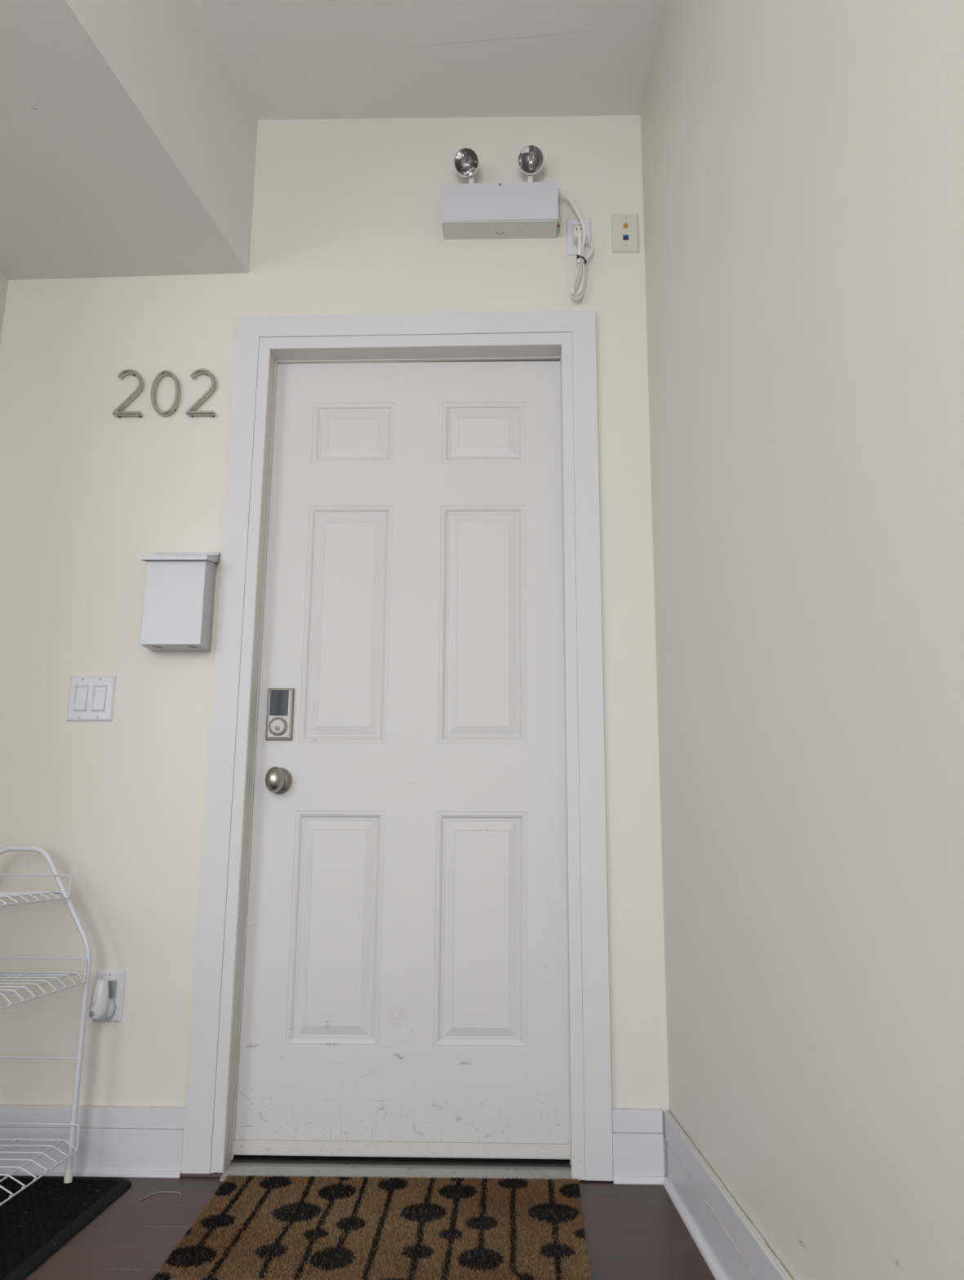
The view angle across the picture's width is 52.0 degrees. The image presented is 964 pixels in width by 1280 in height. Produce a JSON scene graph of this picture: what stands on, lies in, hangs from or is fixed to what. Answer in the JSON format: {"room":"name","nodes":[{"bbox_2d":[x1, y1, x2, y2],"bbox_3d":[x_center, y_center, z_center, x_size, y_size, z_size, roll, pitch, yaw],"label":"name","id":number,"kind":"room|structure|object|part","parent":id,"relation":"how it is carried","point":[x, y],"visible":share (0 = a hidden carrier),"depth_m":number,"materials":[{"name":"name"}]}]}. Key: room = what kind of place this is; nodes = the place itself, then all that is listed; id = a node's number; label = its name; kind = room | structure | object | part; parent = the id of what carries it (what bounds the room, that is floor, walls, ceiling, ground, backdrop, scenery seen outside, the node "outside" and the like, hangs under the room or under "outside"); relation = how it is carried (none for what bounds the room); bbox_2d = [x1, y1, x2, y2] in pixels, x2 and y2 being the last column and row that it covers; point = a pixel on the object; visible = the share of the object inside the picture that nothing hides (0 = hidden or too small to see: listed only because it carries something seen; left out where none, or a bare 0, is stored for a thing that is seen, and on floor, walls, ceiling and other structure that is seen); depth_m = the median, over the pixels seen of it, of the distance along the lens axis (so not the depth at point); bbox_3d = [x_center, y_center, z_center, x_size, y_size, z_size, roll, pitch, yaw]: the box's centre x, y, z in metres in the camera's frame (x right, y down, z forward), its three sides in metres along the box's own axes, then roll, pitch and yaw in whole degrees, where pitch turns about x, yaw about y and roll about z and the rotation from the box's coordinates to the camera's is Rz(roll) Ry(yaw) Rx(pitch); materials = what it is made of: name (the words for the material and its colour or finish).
{"room":"apartment hallway","nodes":[
{"label":"apartment hallway","id":0,"kind":"room"},
{"bbox_2d":[0,271,8,346],"bbox_3d":[-1.382,-0.012,1.916,0.125,2.360,1.150,0,-12,1],"label":"wall","id":1,"kind":"structure","parent":0,"point":[3,280],"depth_m":2.68,"materials":[{"name":"beige paint"}]},
{"bbox_2d":[0,0,257,279],"bbox_3d":[-1.086,-1.728,0.408,0.788,0.499,4.800,0,-12,1],"label":"ceiling","id":2,"kind":"structure","parent":0,"point":[128,128],"depth_m":2.32,"materials":[{"name":"white paint"}]},
{"bbox_2d":[0,115,669,1173],"bbox_3d":[-0.398,-0.144,2.590,2.060,2.910,0.160,0,-12,1],"label":"wall","id":3,"kind":"structure","parent":0,"point":[347,214],"depth_m":2.54,"materials":[{"name":"beige paint"}]},
{"bbox_2d":[66,675,116,721],"bbox_3d":[-0.972,0.145,2.456,0.115,0.114,0.009,0,-12,1],"label":"light switch","id":4,"kind":"object","parent":3,"relation":"attached to","point":[91,698],"visible":1,"depth_m":2.45,"materials":[{"name":"white plastic"}]},
{"bbox_2d":[0,1104,185,1177],"bbox_3d":[-0.993,1.131,2.237,0.639,0.143,0.026,0,-12,1],"label":"baseboard","id":5,"kind":"structure","parent":3,"relation":"attached to","point":[114,1141],"depth_m":2.23,"materials":[{"name":"white paint"}]},
{"bbox_3d":[-0.993,1.194,2.216,0.638,0.011,0.010,0,-12,1],"label":"shoe moulding","id":6,"kind":"part","parent":5,"relation":"part of","materials":[{"name":"white paint"}]},
{"bbox_2d":[92,969,126,1022],"bbox_3d":[-0.872,0.832,2.308,0.070,0.115,0.007,0,-12,1],"label":"wall outlet","id":7,"kind":"object","parent":3,"relation":"attached to","point":[116,979],"visible":0.7,"depth_m":2.31,"materials":[{"name":"white plastic"}]},
{"bbox_2d":[88,979,115,1020],"bbox_3d":[-0.875,0.829,2.276,0.042,0.092,0.064,-2,-12,11],"label":"night light","id":8,"kind":"object","parent":7,"relation":"attached to","point":[101,1006],"visible":1,"depth_m":2.25,"materials":[{"name":"white plastic"}]},
{"bbox_2d":[92,1011,106,1020],"bbox_3d":[-0.875,0.855,2.259,0.032,0.024,0.032,0,-12,1],"label":"diffuser","id":9,"kind":"object","parent":8,"relation":"attached to","point":[96,1015],"depth_m":2.24,"materials":[{"name":"grey plastic"}]},
{"bbox_2d":[108,981,116,1003],"bbox_3d":[-0.872,0.832,2.309,0.033,0.067,0.005,0,-12,1],"label":"receptacle","id":10,"kind":"object","parent":7,"relation":"attached to","point":[112,984],"depth_m":2.31,"materials":[{"name":"white plastic"}]},
{"bbox_2d":[112,368,143,417],"bbox_3d":[-0.933,-0.654,2.619,0.074,0.132,0.022,0,-12,1],"label":"number","id":11,"kind":"object","parent":3,"relation":"attached to","point":[117,411],"visible":1,"depth_m":2.61,"materials":[{"name":"silver metal"}]},
{"bbox_2d":[151,369,180,415],"bbox_3d":[-0.837,-0.653,2.616,0.075,0.126,0.022,0,-12,1],"label":"number","id":12,"kind":"object","parent":3,"relation":"attached to","point":[160,375],"visible":1,"depth_m":2.61,"materials":[{"name":"silver metal"}]},
{"bbox_2d":[139,552,220,651],"bbox_3d":[-0.756,-0.106,2.457,0.168,0.257,0.102,0,-12,1],"label":"mailbox","id":13,"kind":"object","parent":3,"relation":"attached to","point":[178,604],"visible":1,"depth_m":2.42,"materials":[{"name":"grey paint"}]},
{"bbox_3d":[-0.756,-0.207,2.474,0.168,0.040,0.095,0,-12,1],"label":"lid","id":14,"kind":"part","parent":13,"relation":"part of","materials":[{"name":"grey paint"}]},
{"bbox_3d":[-0.754,-0.214,2.525,0.167,0.017,0.014,0,-12,1],"label":"hinge plate","id":15,"kind":"part","parent":13,"relation":"part of","materials":[{"name":"grey paint"}]},
{"bbox_2d":[186,368,216,417],"bbox_3d":[-0.739,-0.654,2.614,0.074,0.131,0.022,0,-12,1],"label":"number","id":16,"kind":"object","parent":3,"relation":"attached to","point":[190,411],"visible":1,"depth_m":2.60,"materials":[{"name":"silver metal"}]},
{"bbox_2d":[180,1172,222,1177],"bbox_3d":[-0.627,1.199,2.219,0.095,0.007,0.017,0,-12,1],"label":"trim","id":17,"kind":"structure","parent":3,"relation":"attached to","point":[215,1174],"depth_m":2.21,"materials":[{"name":"grey"}]},
{"bbox_2d":[181,317,270,1173],"bbox_3d":[-0.619,0.165,2.438,0.097,2.108,0.018,0,-12,1],"label":"trim","id":18,"kind":"structure","parent":3,"relation":"attached to","point":[208,1067],"depth_m":2.40,"materials":[{"name":"white paint"}]},
{"bbox_2d":[219,1162,573,1181],"bbox_3d":[-0.187,1.206,2.254,0.780,0.012,0.165,0,-12,1],"label":"threshold","id":19,"kind":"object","parent":3,"relation":"attached to","point":[259,1169],"depth_m":2.23,"materials":[{"name":"metal"}]},
{"bbox_2d":[217,345,579,1181],"bbox_3d":[-0.180,0.216,2.484,0.810,2.045,0.137,0,-12,1],"label":"trim","id":20,"kind":"structure","parent":3,"relation":"attached to","point":[517,353],"depth_m":2.55,"materials":[{"name":"white paint"}]},
{"bbox_2d":[231,1155,570,1167],"bbox_3d":[-0.186,1.197,2.307,0.780,0.028,0.084,0,-12,1],"label":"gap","id":21,"kind":"structure","parent":3,"relation":"attached to","point":[237,1158],"depth_m":2.28,"materials":[{"name":"black"}]},
{"bbox_2d":[233,360,569,1159],"bbox_3d":[-0.181,0.215,2.476,0.778,1.994,0.112,0,-12,1],"label":"door","id":22,"kind":"structure","parent":3,"relation":"in","point":[405,991],"depth_m":2.46,"materials":[{"name":"white paint"}]},
{"bbox_3d":[-0.508,0.343,2.426,0.047,0.064,0.052,0,-12,1],"label":"knob","id":23,"kind":"part","parent":22,"relation":"part of","materials":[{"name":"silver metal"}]},
{"bbox_2d":[237,310,595,349],"bbox_3d":[-0.177,-0.825,2.639,0.958,0.104,0.018,0,-12,1],"label":"trim","id":24,"kind":"structure","parent":3,"relation":"attached to","point":[529,327],"depth_m":2.63,"materials":[{"name":"white paint"}]},
{"bbox_2d":[441,144,594,300],"bbox_3d":[0.098,-1.118,2.654,0.408,0.429,0.097,0,-12,1],"label":"emergency light","id":25,"kind":"object","parent":3,"relation":"attached to","point":[472,210],"visible":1,"depth_m":2.65,"materials":[{"name":"grey paint"}]},
{"bbox_2d":[442,220,557,239],"bbox_3d":[0.048,-1.105,2.663,0.307,0.002,0.076,0,-12,1],"label":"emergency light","id":26,"kind":"object","parent":25,"relation":"on","point":[452,229],"depth_m":2.66,"materials":[{"name":"white plastic"}]},
{"bbox_3d":[0.255,-1.062,2.649,0.092,0.320,0.033,0,-12,1],"label":"power cord","id":27,"kind":"part","parent":25,"relation":"part of","materials":[{"name":"white plastic"}]},
{"bbox_2d":[565,217,591,256],"bbox_3d":[0.264,-1.099,2.692,0.070,0.115,0.007,0,-12,1],"label":"wall outlet","id":28,"kind":"object","parent":3,"relation":"attached to","point":[573,225],"visible":0.55,"depth_m":2.69,"materials":[{"name":"white plastic"}]},
{"bbox_2d":[572,225,585,247],"bbox_3d":[0.264,-1.099,2.693,0.036,0.071,0.005,0,-12,1],"label":"receptacle","id":29,"kind":"object","parent":28,"relation":"attached to","point":[575,228],"depth_m":2.69,"materials":[{"name":"white plastic"}]},
{"bbox_2d":[561,311,613,1181],"bbox_3d":[0.251,0.162,2.418,0.091,2.122,0.018,0,-12,1],"label":"trim","id":30,"kind":"structure","parent":3,"relation":"attached to","point":[590,1077],"depth_m":2.38,"materials":[{"name":"white paint"}]},
{"bbox_2d":[611,213,639,253],"bbox_3d":[0.391,-1.110,2.687,0.074,0.119,0.016,0,-12,1],"label":"jack plate","id":31,"kind":"object","parent":3,"relation":"attached to","point":[624,227],"visible":1,"depth_m":2.69,"materials":[{"name":"beige plastic"}]},
{"bbox_2d":[611,1107,665,1184],"bbox_3d":[0.348,1.128,2.205,0.114,0.151,0.026,0,-12,1],"label":"baseboard","id":32,"kind":"structure","parent":3,"relation":"attached to","point":[637,1136],"depth_m":2.20,"materials":[{"name":"white paint"}]},
{"bbox_3d":[0.347,1.193,2.183,0.114,0.014,0.010,0,-12,1],"label":"shoe moulding","id":33,"kind":"part","parent":32,"relation":"part of","materials":[{"name":"white paint"}]},
{"bbox_2d":[5,1175,715,1279],"bbox_3d":[-1.607,0.749,-0.025,4.650,0.060,4.960,0,-12,1],"label":"floor","id":34,"kind":"structure","parent":0,"point":[633,1232],"depth_m":1.88,"materials":[{"name":"brown wood"}]},
{"bbox_2d":[0,1175,131,1279],"bbox_3d":[-1.043,1.085,1.707,0.545,0.012,1.006,0,-12,1],"label":"floor mat","id":35,"kind":"object","parent":34,"relation":"on","point":[53,1210],"visible":0.98,"depth_m":1.96,"materials":[{"name":"black rubber"}]},
{"bbox_2d":[0,845,91,1205],"bbox_3d":[-1.076,0.754,1.891,0.396,0.710,0.673,0,-12,1],"label":"shoe rack","id":36,"kind":"object","parent":35,"relation":"on","point":[68,1178],"visible":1,"depth_m":2.17,"materials":[{"name":"white metal"}]},
{"bbox_3d":[-1.079,0.510,1.946,0.213,0.004,0.668,0,-12,1],"label":"shelf rail","id":37,"kind":"part","parent":36,"relation":"part of","materials":[{"name":"white metal"}]},
{"bbox_3d":[-1.086,1.020,1.837,0.338,0.004,0.668,0,-12,1],"label":"shelf rail","id":38,"kind":"part","parent":36,"relation":"part of","materials":[{"name":"white metal"}]},
{"bbox_3d":[-1.074,0.496,1.944,0.262,0.055,0.634,0,-12,1],"label":"guard rail","id":39,"kind":"part","parent":36,"relation":"part of","materials":[{"name":"white metal"}]},
{"bbox_3d":[-1.078,0.682,1.909,0.321,0.004,0.668,0,-12,1],"label":"shelf rail","id":40,"kind":"part","parent":36,"relation":"part of","materials":[{"name":"white metal"}]},
{"bbox_3d":[-1.077,1.011,1.835,0.396,0.057,0.634,0,-12,1],"label":"guard rail","id":41,"kind":"part","parent":36,"relation":"part of","materials":[{"name":"white metal"}]},
{"bbox_3d":[-1.075,0.673,1.907,0.366,0.056,0.634,0,-12,1],"label":"guard rail","id":42,"kind":"part","parent":36,"relation":"part of","materials":[{"name":"white metal"}]},
{"bbox_2d":[139,1191,182,1201],"bbox_3d":[-0.670,1.171,2.081,0.082,0.002,0.057,0,-12,1],"label":"thread","id":43,"kind":"object","parent":34,"relation":"on","point":[156,1192],"visible":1,"depth_m":2.10,"materials":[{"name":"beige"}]},
{"bbox_2d":[151,1174,592,1279],"bbox_3d":[-0.177,1.132,1.911,0.785,0.014,0.562,0,-12,1],"label":"doormat","id":44,"kind":"object","parent":34,"relation":"on","point":[252,1228],"visible":1,"depth_m":1.87,"materials":[{"name":"brown coir fibre"},{"name":"black printed coir"}]},
{"bbox_2d":[200,0,666,119],"bbox_3d":[-1.628,-2.024,0.505,4.820,0.114,5.080,0,-12,1],"label":"ceiling","id":45,"kind":"structure","parent":0,"point":[290,59],"depth_m":2.56,"materials":[{"name":"white paint"}]},
{"bbox_2d":[640,0,963,1279],"bbox_3d":[0.572,-0.660,0.140,0.402,2.910,4.800,0,-12,1],"label":"wall","id":46,"kind":"structure","parent":0,"point":[802,161],"depth_m":1.30,"materials":[{"name":"beige paint"}]},
{"bbox_2d":[662,1109,793,1279],"bbox_3d":[0.421,0.631,-0.132,0.023,0.149,4.802,0,-12,0],"label":"baseboard","id":47,"kind":"structure","parent":46,"relation":"attached to","point":[732,1248],"depth_m":1.76,"materials":[{"name":"white paint"}]},
{"bbox_3d":[0.415,0.697,-0.146,0.013,0.014,4.802,0,-12,0],"label":"shoe moulding","id":48,"kind":"part","parent":47,"relation":"part of","materials":[{"name":"white paint"}]}
]}

